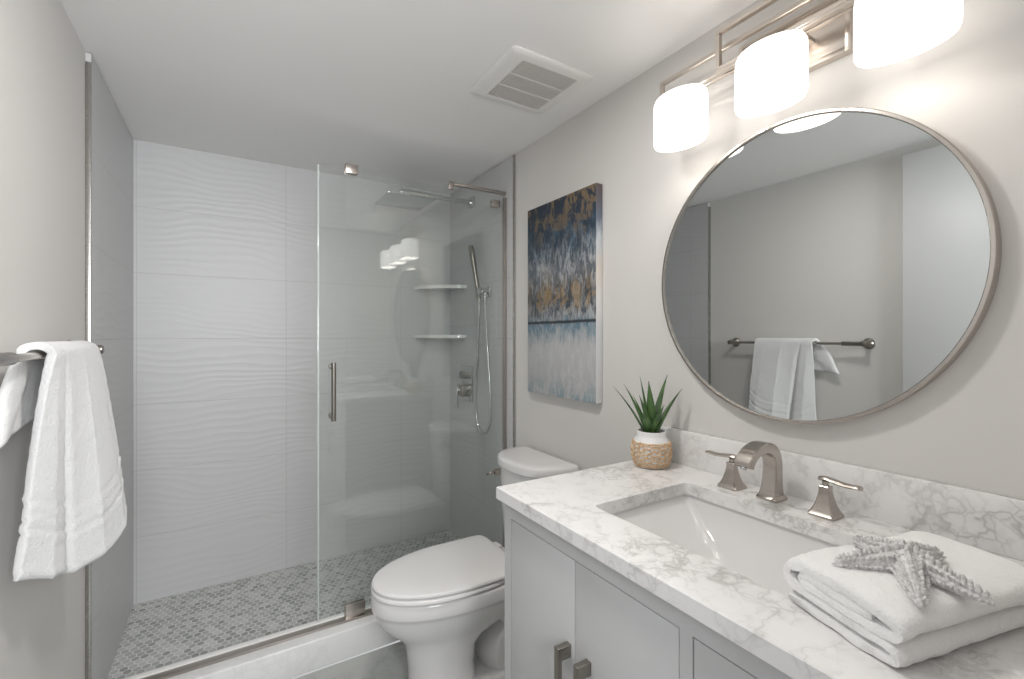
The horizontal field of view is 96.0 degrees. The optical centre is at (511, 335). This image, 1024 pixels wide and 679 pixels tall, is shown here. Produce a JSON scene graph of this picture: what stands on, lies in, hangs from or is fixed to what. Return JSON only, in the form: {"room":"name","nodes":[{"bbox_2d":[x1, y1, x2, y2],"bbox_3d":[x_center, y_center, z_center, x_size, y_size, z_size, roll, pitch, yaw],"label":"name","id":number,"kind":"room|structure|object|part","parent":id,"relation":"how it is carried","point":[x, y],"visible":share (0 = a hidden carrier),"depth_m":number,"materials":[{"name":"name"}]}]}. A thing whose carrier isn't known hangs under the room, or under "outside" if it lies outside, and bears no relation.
{"room":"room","nodes":[
{"label":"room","id":0,"kind":"room"},
{"bbox_2d":[0,0,132,678],"bbox_3d":[-1.055,0.205,0.902,0.113,2.200,2.742,0,0,-32],"label":"wall","id":1,"kind":"structure","parent":0,"point":[43,56],"depth_m":1.22,"materials":[{"name":"beige paint"}]},
{"bbox_2d":[0,340,103,366],"bbox_3d":[-1.021,0.039,1.004,0.077,0.056,0.762,0,0,-32],"label":"towel bar","id":2,"kind":"object","parent":1,"relation":"attached to","point":[6,358],"visible":0.45,"depth_m":0.81,"materials":[{"name":"silver metal"}]},
{"bbox_3d":[-1.207,0.039,1.307,0.077,0.056,0.052,0,0,-32],"label":"post","id":3,"kind":"part","parent":2,"relation":"part of","materials":[{"name":"grey metal"}]},
{"bbox_2d":[0,340,126,581],"bbox_3d":[-0.965,0.273,1.009,0.137,0.523,0.429,0,0,-32],"label":"towel","id":4,"kind":"object","parent":1,"relation":"attached to","point":[74,511],"visible":0.98,"depth_m":0.98,"materials":[{"name":"white fabric"}]},
{"bbox_2d":[85,61,91,678],"bbox_3d":[-1.330,0.223,1.448,0.014,2.165,0.010,0,0,-32],"label":"trim","id":5,"kind":"structure","parent":1,"relation":"attached to","point":[88,66],"depth_m":1.45,"materials":[{"name":"metal"}]},
{"bbox_2d":[122,604,397,678],"bbox_3d":[-0.696,1.246,1.926,1.558,0.117,0.139,0,0,-32],"label":"shower curb","id":6,"kind":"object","parent":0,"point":[295,657],"depth_m":1.78,"materials":[{"name":"white stone"}]},
{"bbox_2d":[123,604,372,678],"bbox_3d":[-0.703,1.181,1.937,1.558,0.013,0.060,0,0,-32],"label":"track","id":7,"kind":"object","parent":6,"relation":"on","point":[197,662],"visible":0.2,"depth_m":1.74,"materials":[{"name":"silver metal"}]},
{"bbox_2d":[317,164,499,621],"bbox_3d":[-0.427,0.234,2.111,0.861,1.878,0.056,0,0,-32],"label":"shower glass door","id":8,"kind":"structure","parent":6,"relation":"on","point":[493,203],"depth_m":1.89,"materials":[{"name":"clear glass"}]},
{"bbox_3d":[-0.743,0.230,1.912,0.026,0.240,0.056,0,0,-32],"label":"handle","id":9,"kind":"part","parent":8,"relation":"part of","materials":[{"name":"grey metal"}]},
{"bbox_2d":[107,530,459,678],"bbox_3d":[-0.899,1.265,2.245,1.584,0.080,0.617,0,0,-32],"label":"floor","id":10,"kind":"structure","parent":0,"point":[165,631],"depth_m":2.07,"materials":[{"name":"grey tile"}]},
{"bbox_2d":[133,139,449,604],"bbox_3d":[-1.086,0.205,2.551,1.784,2.200,0.100,0,0,-32],"label":"wall","id":11,"kind":"structure","parent":0,"point":[225,247],"depth_m":2.39,"materials":[{"name":"white tile"}]},
{"bbox_2d":[295,641,407,678],"bbox_3d":[0.071,1.355,-0.115,3.200,0.100,4.130,0,0,-32],"label":"floor","id":12,"kind":"structure","parent":0,"point":[388,662],"depth_m":1.82,"materials":[{"name":"tile"}]},
{"bbox_2d":[371,446,578,678],"bbox_3d":[-0.158,0.907,1.799,0.763,0.796,0.408,0,0,-32],"label":"toilet","id":13,"kind":"object","parent":12,"relation":"on","point":[445,602],"visible":0.83,"depth_m":1.66,"materials":[{"name":"white ceramic"}]},
{"bbox_3d":[-0.272,0.895,1.736,0.504,0.014,0.362,0,0,-32],"label":"seat","id":14,"kind":"part","parent":13,"relation":"part of","materials":[{"name":"white plastic"}]},
{"bbox_3d":[-0.261,0.873,1.743,0.525,0.018,0.364,0,0,-32],"label":"lid","id":15,"kind":"part","parent":13,"relation":"part of","materials":[{"name":"white plastic"}]},
{"bbox_3d":[-0.229,1.107,1.763,0.606,0.396,0.360,0,0,-32],"label":"bowl","id":16,"kind":"part","parent":13,"relation":"part of","materials":[{"name":"white ceramic"}]},
{"bbox_3d":[-0.073,0.593,2.003,0.079,0.033,0.043,0,0,-8],"label":"flush lever","id":17,"kind":"part","parent":13,"relation":"part of","materials":[{"name":"silver metal"}]},
{"bbox_3d":[0.075,0.742,1.942,0.200,0.377,0.380,0,0,-32],"label":"tank","id":18,"kind":"part","parent":13,"relation":"part of","materials":[{"name":"white ceramic"}]},
{"bbox_3d":[0.073,0.530,1.941,0.219,0.042,0.408,0,0,-32],"label":"tank lid","id":19,"kind":"part","parent":13,"relation":"part of","materials":[{"name":"white ceramic"}]},
{"bbox_2d":[505,504,792,678],"bbox_3d":[0.460,0.864,0.948,0.620,0.882,0.934,0,0,-32],"label":"vanity cabinet","id":20,"kind":"object","parent":12,"relation":"on","point":[569,614],"visible":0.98,"depth_m":0.91,"materials":[{"name":"grey paint"}]},
{"bbox_3d":[0.072,0.820,1.071,0.018,0.706,0.252,0,0,-32],"label":"door","id":21,"kind":"part","parent":20,"relation":"part of","materials":[{"name":"grey paint"}]},
{"bbox_3d":[0.106,0.727,0.966,0.035,0.160,0.015,0,0,-32],"label":"handle","id":22,"kind":"part","parent":20,"relation":"part of","materials":[{"name":"grey metal"}]},
{"bbox_3d":[0.139,0.727,0.912,0.035,0.160,0.015,0,0,-32],"label":"handle","id":23,"kind":"part","parent":20,"relation":"part of","materials":[{"name":"grey metal"}]},
{"bbox_3d":[0.206,0.820,0.852,0.018,0.706,0.259,0,0,-32],"label":"door","id":24,"kind":"part","parent":20,"relation":"part of","materials":[{"name":"grey paint"}]},
{"bbox_3d":[0.372,0.585,0.583,0.018,0.236,0.317,0,0,-32],"label":"drawer","id":25,"kind":"part","parent":20,"relation":"part of","materials":[{"name":"grey paint"}]},
{"bbox_2d":[496,425,1023,678],"bbox_3d":[0.466,0.356,0.956,0.605,0.134,0.952,0,0,-32],"label":"countertop","id":26,"kind":"structure","parent":20,"relation":"on","point":[578,507],"depth_m":0.89,"materials":[{"name":"white stone"}]},
{"bbox_2d":[613,376,681,468],"bbox_3d":[0.414,0.255,1.411,0.124,0.274,0.162,0,0,-40],"label":"aloe","id":27,"kind":"object","parent":26,"relation":"on","point":[650,448],"visible":1,"depth_m":1.37,"materials":[{"name":"plant"}]},
{"bbox_2d":[632,428,670,468],"bbox_3d":[0.422,0.339,1.399,0.115,0.106,0.115,0,0,-32],"label":"pot","id":28,"kind":"object","parent":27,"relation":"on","point":[651,448],"depth_m":1.36,"materials":[{"name":"beige wicker"}]},
{"bbox_2d":[612,494,836,594],"bbox_3d":[0.443,0.493,0.966,0.380,0.138,0.492,0,0,-32],"label":"sink","id":29,"kind":"object","parent":26,"relation":"in","point":[757,549],"visible":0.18,"depth_m":1.11,"materials":[{"name":"white ceramic"}]},
{"bbox_2d":[705,441,863,521],"bbox_3d":[0.591,0.322,1.081,0.150,0.142,0.361,0,0,-32],"label":"faucet","id":30,"kind":"object","parent":26,"relation":"on","point":[825,507],"visible":1,"depth_m":1.09,"materials":[{"name":"silver metal"}]},
{"bbox_3d":[0.555,0.317,1.223,0.023,0.020,0.084,0,0,-37],"label":"lever","id":31,"kind":"part","parent":30,"relation":"part of","materials":[{"name":"silver metal"}]},
{"bbox_3d":[0.572,0.360,1.199,0.053,0.066,0.053,0,0,-32],"label":"handle","id":32,"kind":"part","parent":30,"relation":"part of","materials":[{"name":"silver metal"}]},
{"bbox_3d":[0.586,0.322,1.090,0.150,0.142,0.052,0,0,-32],"label":"spout","id":33,"kind":"part","parent":30,"relation":"part of","materials":[{"name":"silver metal"}]},
{"bbox_3d":[0.687,0.360,1.010,0.053,0.066,0.053,0,0,-32],"label":"handle","id":34,"kind":"part","parent":30,"relation":"part of","materials":[{"name":"silver metal"}]},
{"bbox_3d":[0.701,0.317,0.985,0.023,0.020,0.084,0,0,-26],"label":"lever","id":35,"kind":"part","parent":30,"relation":"part of","materials":[{"name":"silver metal"}]},
{"bbox_2d":[783,531,1023,667],"bbox_3d":[0.570,0.354,0.659,0.316,0.077,0.174,0,0,-19],"label":"folded towel","id":36,"kind":"object","parent":26,"relation":"on","point":[871,610],"visible":0.7,"depth_m":0.59,"materials":[{"name":"white fabric"}]},
{"bbox_2d":[832,534,994,607],"bbox_3d":[0.520,0.298,0.620,0.155,0.040,0.180,0,0,21],"label":"starfish","id":37,"kind":"object","parent":36,"relation":"on","point":[916,566],"visible":1,"depth_m":0.60,"materials":[{"name":"white"}]},
{"bbox_2d":[60,0,756,194],"bbox_3d":[-0.395,-0.945,1.425,1.984,0.100,2.942,0,0,-32],"label":"ceiling","id":38,"kind":"structure","parent":0,"point":[381,87],"depth_m":1.53,"materials":[{"name":"white paint"}]},
{"bbox_2d":[469,46,592,113],"bbox_3d":[0.061,-0.890,1.637,0.328,0.009,0.322,0,0,-32],"label":"ceiling vent","id":39,"kind":"object","parent":38,"relation":"in","point":[522,78],"visible":1,"depth_m":1.61,"materials":[{"name":"white plastic"}]},
{"bbox_2d":[487,61,576,109],"bbox_3d":[0.067,-0.889,1.645,0.225,0.006,0.244,0,0,-32],"label":"grille","id":40,"kind":"object","parent":39,"relation":"attached to","point":[529,85],"depth_m":1.63,"materials":[{"name":"plastic"}]},
{"bbox_2d":[450,0,1023,545],"bbox_3d":[0.372,0.205,1.778,0.107,2.200,2.742,0,0,-32],"label":"wall","id":41,"kind":"structure","parent":0,"point":[965,428],"depth_m":1.44,"materials":[{"name":"beige paint"}]},
{"bbox_2d":[375,188,474,210],"bbox_3d":[-0.449,-0.751,2.511,0.524,0.088,0.250,0,0,-32],"label":"shower head","id":42,"kind":"object","parent":41,"relation":"attached to","point":[406,198],"visible":1,"depth_m":2.46},
{"bbox_3d":[-0.566,-0.712,2.439,0.250,0.010,0.250,0,0,-32],"label":"spray plate","id":43,"kind":"part","parent":42,"relation":"part of","materials":[{"name":"silver metal"}]},
{"bbox_3d":[-0.412,-0.764,2.534,0.412,0.022,0.022,0,0,-32],"label":"arm","id":44,"kind":"part","parent":42,"relation":"part of","materials":[{"name":"silver metal"}]},
{"bbox_2d":[344,163,506,618],"bbox_3d":[-0.367,0.224,2.134,0.780,1.908,0.031,0,0,-32],"label":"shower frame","id":45,"kind":"object","parent":41,"relation":"attached to","point":[357,607],"visible":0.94,"depth_m":2.32,"materials":[{"name":"silver metal"}]},
{"bbox_2d":[414,285,465,290],"bbox_3d":[-0.430,-0.291,2.756,0.235,0.020,0.235,0,0,-32],"label":"corner shelf","id":46,"kind":"object","parent":41,"relation":"attached to","point":[423,287],"visible":1,"depth_m":2.73,"materials":[{"name":"white ceramic"}]},
{"bbox_2d":[414,335,465,337],"bbox_3d":[-0.430,0.003,2.756,0.235,0.020,0.235,0,0,-32],"label":"corner shelf","id":47,"kind":"object","parent":41,"relation":"attached to","point":[415,336],"visible":1,"depth_m":2.71,"materials":[{"name":"white ceramic"}]},
{"bbox_2d":[456,365,472,407],"bbox_3d":[-0.286,0.297,2.687,0.062,0.245,0.136,0,0,-32],"label":"shower valve","id":48,"kind":"object","parent":41,"relation":"attached to","point":[465,390],"visible":1,"depth_m":2.67,"materials":[{"name":"silver metal"}]},
{"bbox_3d":[-0.319,0.357,2.692,0.010,0.125,0.018,0,0,-32],"label":"lever","id":49,"kind":"part","parent":48,"relation":"part of","materials":[{"name":"silver metal"}]},
{"bbox_3d":[-0.285,0.318,2.688,0.045,0.065,0.066,0,0,-32],"label":"temperature knob","id":50,"kind":"part","parent":48,"relation":"part of","materials":[{"name":"grey metal"}]},
{"bbox_3d":[-0.282,0.227,2.690,0.038,0.040,0.056,0,0,-32],"label":"diverter knob","id":51,"kind":"part","parent":48,"relation":"part of","materials":[{"name":"grey metal"}]},
{"bbox_3d":[-0.263,0.278,2.701,0.007,0.205,0.136,0,0,-32],"label":"plate","id":52,"kind":"part","parent":48,"relation":"part of","materials":[{"name":"silver metal"}]},
{"bbox_2d":[468,245,491,434],"bbox_3d":[-0.155,0.017,2.474,0.180,1.019,0.066,0,0,42],"label":"shower","id":53,"kind":"object","parent":41,"relation":"attached to","point":[486,291],"visible":1,"depth_m":2.47,"materials":[{"name":"silver metal"}]},
{"bbox_2d":[513,155,514,446],"bbox_3d":[0.010,0.207,2.268,0.010,2.196,0.012,0,0,-32],"label":"trim","id":54,"kind":"structure","parent":41,"relation":"attached to","point":[513,155],"depth_m":2.26,"materials":[{"name":"metal"}]},
{"bbox_2d":[528,183,601,403],"bbox_3d":[0.206,-0.160,1.925,0.033,0.825,0.462,0,0,-32],"label":"painting","id":55,"kind":"object","parent":41,"relation":"attached to","point":[565,232],"visible":1,"depth_m":1.87,"materials":[{"name":"fabric"}]},
{"bbox_2d":[654,0,962,151],"bbox_3d":[0.632,-0.681,1.106,0.166,0.263,0.732,0,0,-32],"label":"vanity light","id":56,"kind":"object","parent":41,"relation":"attached to","point":[772,70],"visible":1,"depth_m":1.05,"materials":[{"name":"white glass"}]},
{"bbox_3d":[0.477,-0.616,1.310,0.116,0.132,0.162,0,0,-32],"label":"lamp shade","id":57,"kind":"part","parent":56,"relation":"part of","materials":[{"name":"white glass"}]},
{"bbox_3d":[0.653,-0.743,1.119,0.012,0.083,0.732,0,0,-32],"label":"wide frame","id":58,"kind":"part","parent":56,"relation":"part of","materials":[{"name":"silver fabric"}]},
{"bbox_3d":[0.611,-0.616,1.093,0.116,0.132,0.162,0,0,-32],"label":"lamp shade","id":59,"kind":"part","parent":56,"relation":"part of","materials":[{"name":"white glass"}]},
{"bbox_3d":[0.648,-0.700,1.115,0.098,0.011,0.580,0,0,-32],"label":"arm","id":60,"kind":"part","parent":56,"relation":"part of","materials":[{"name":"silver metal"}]},
{"bbox_3d":[0.628,-0.757,1.103,0.014,0.111,0.308,0,0,-32],"label":"raised frame","id":61,"kind":"part","parent":56,"relation":"part of","materials":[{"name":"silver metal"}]},
{"bbox_3d":[0.744,-0.616,0.875,0.116,0.132,0.162,0,0,-32],"label":"lamp shade","id":62,"kind":"part","parent":56,"relation":"part of","materials":[{"name":"white glass"}]},
{"bbox_2d":[662,107,1001,424],"bbox_3d":[0.683,-0.161,1.152,0.030,0.751,0.751,0,0,-32],"label":"round mirror","id":63,"kind":"object","parent":41,"relation":"attached to","point":[832,264],"visible":1,"depth_m":1.05,"materials":[{"name":"silver metal"}]},
{"bbox_2d":[660,425,1023,560],"bbox_3d":[0.720,0.341,1.100,0.020,0.104,0.933,0,0,-32],"label":"backsplash","id":64,"kind":"structure","parent":41,"relation":"attached to","point":[987,521],"depth_m":0.96,"materials":[{"name":"white stone"}]}
]}

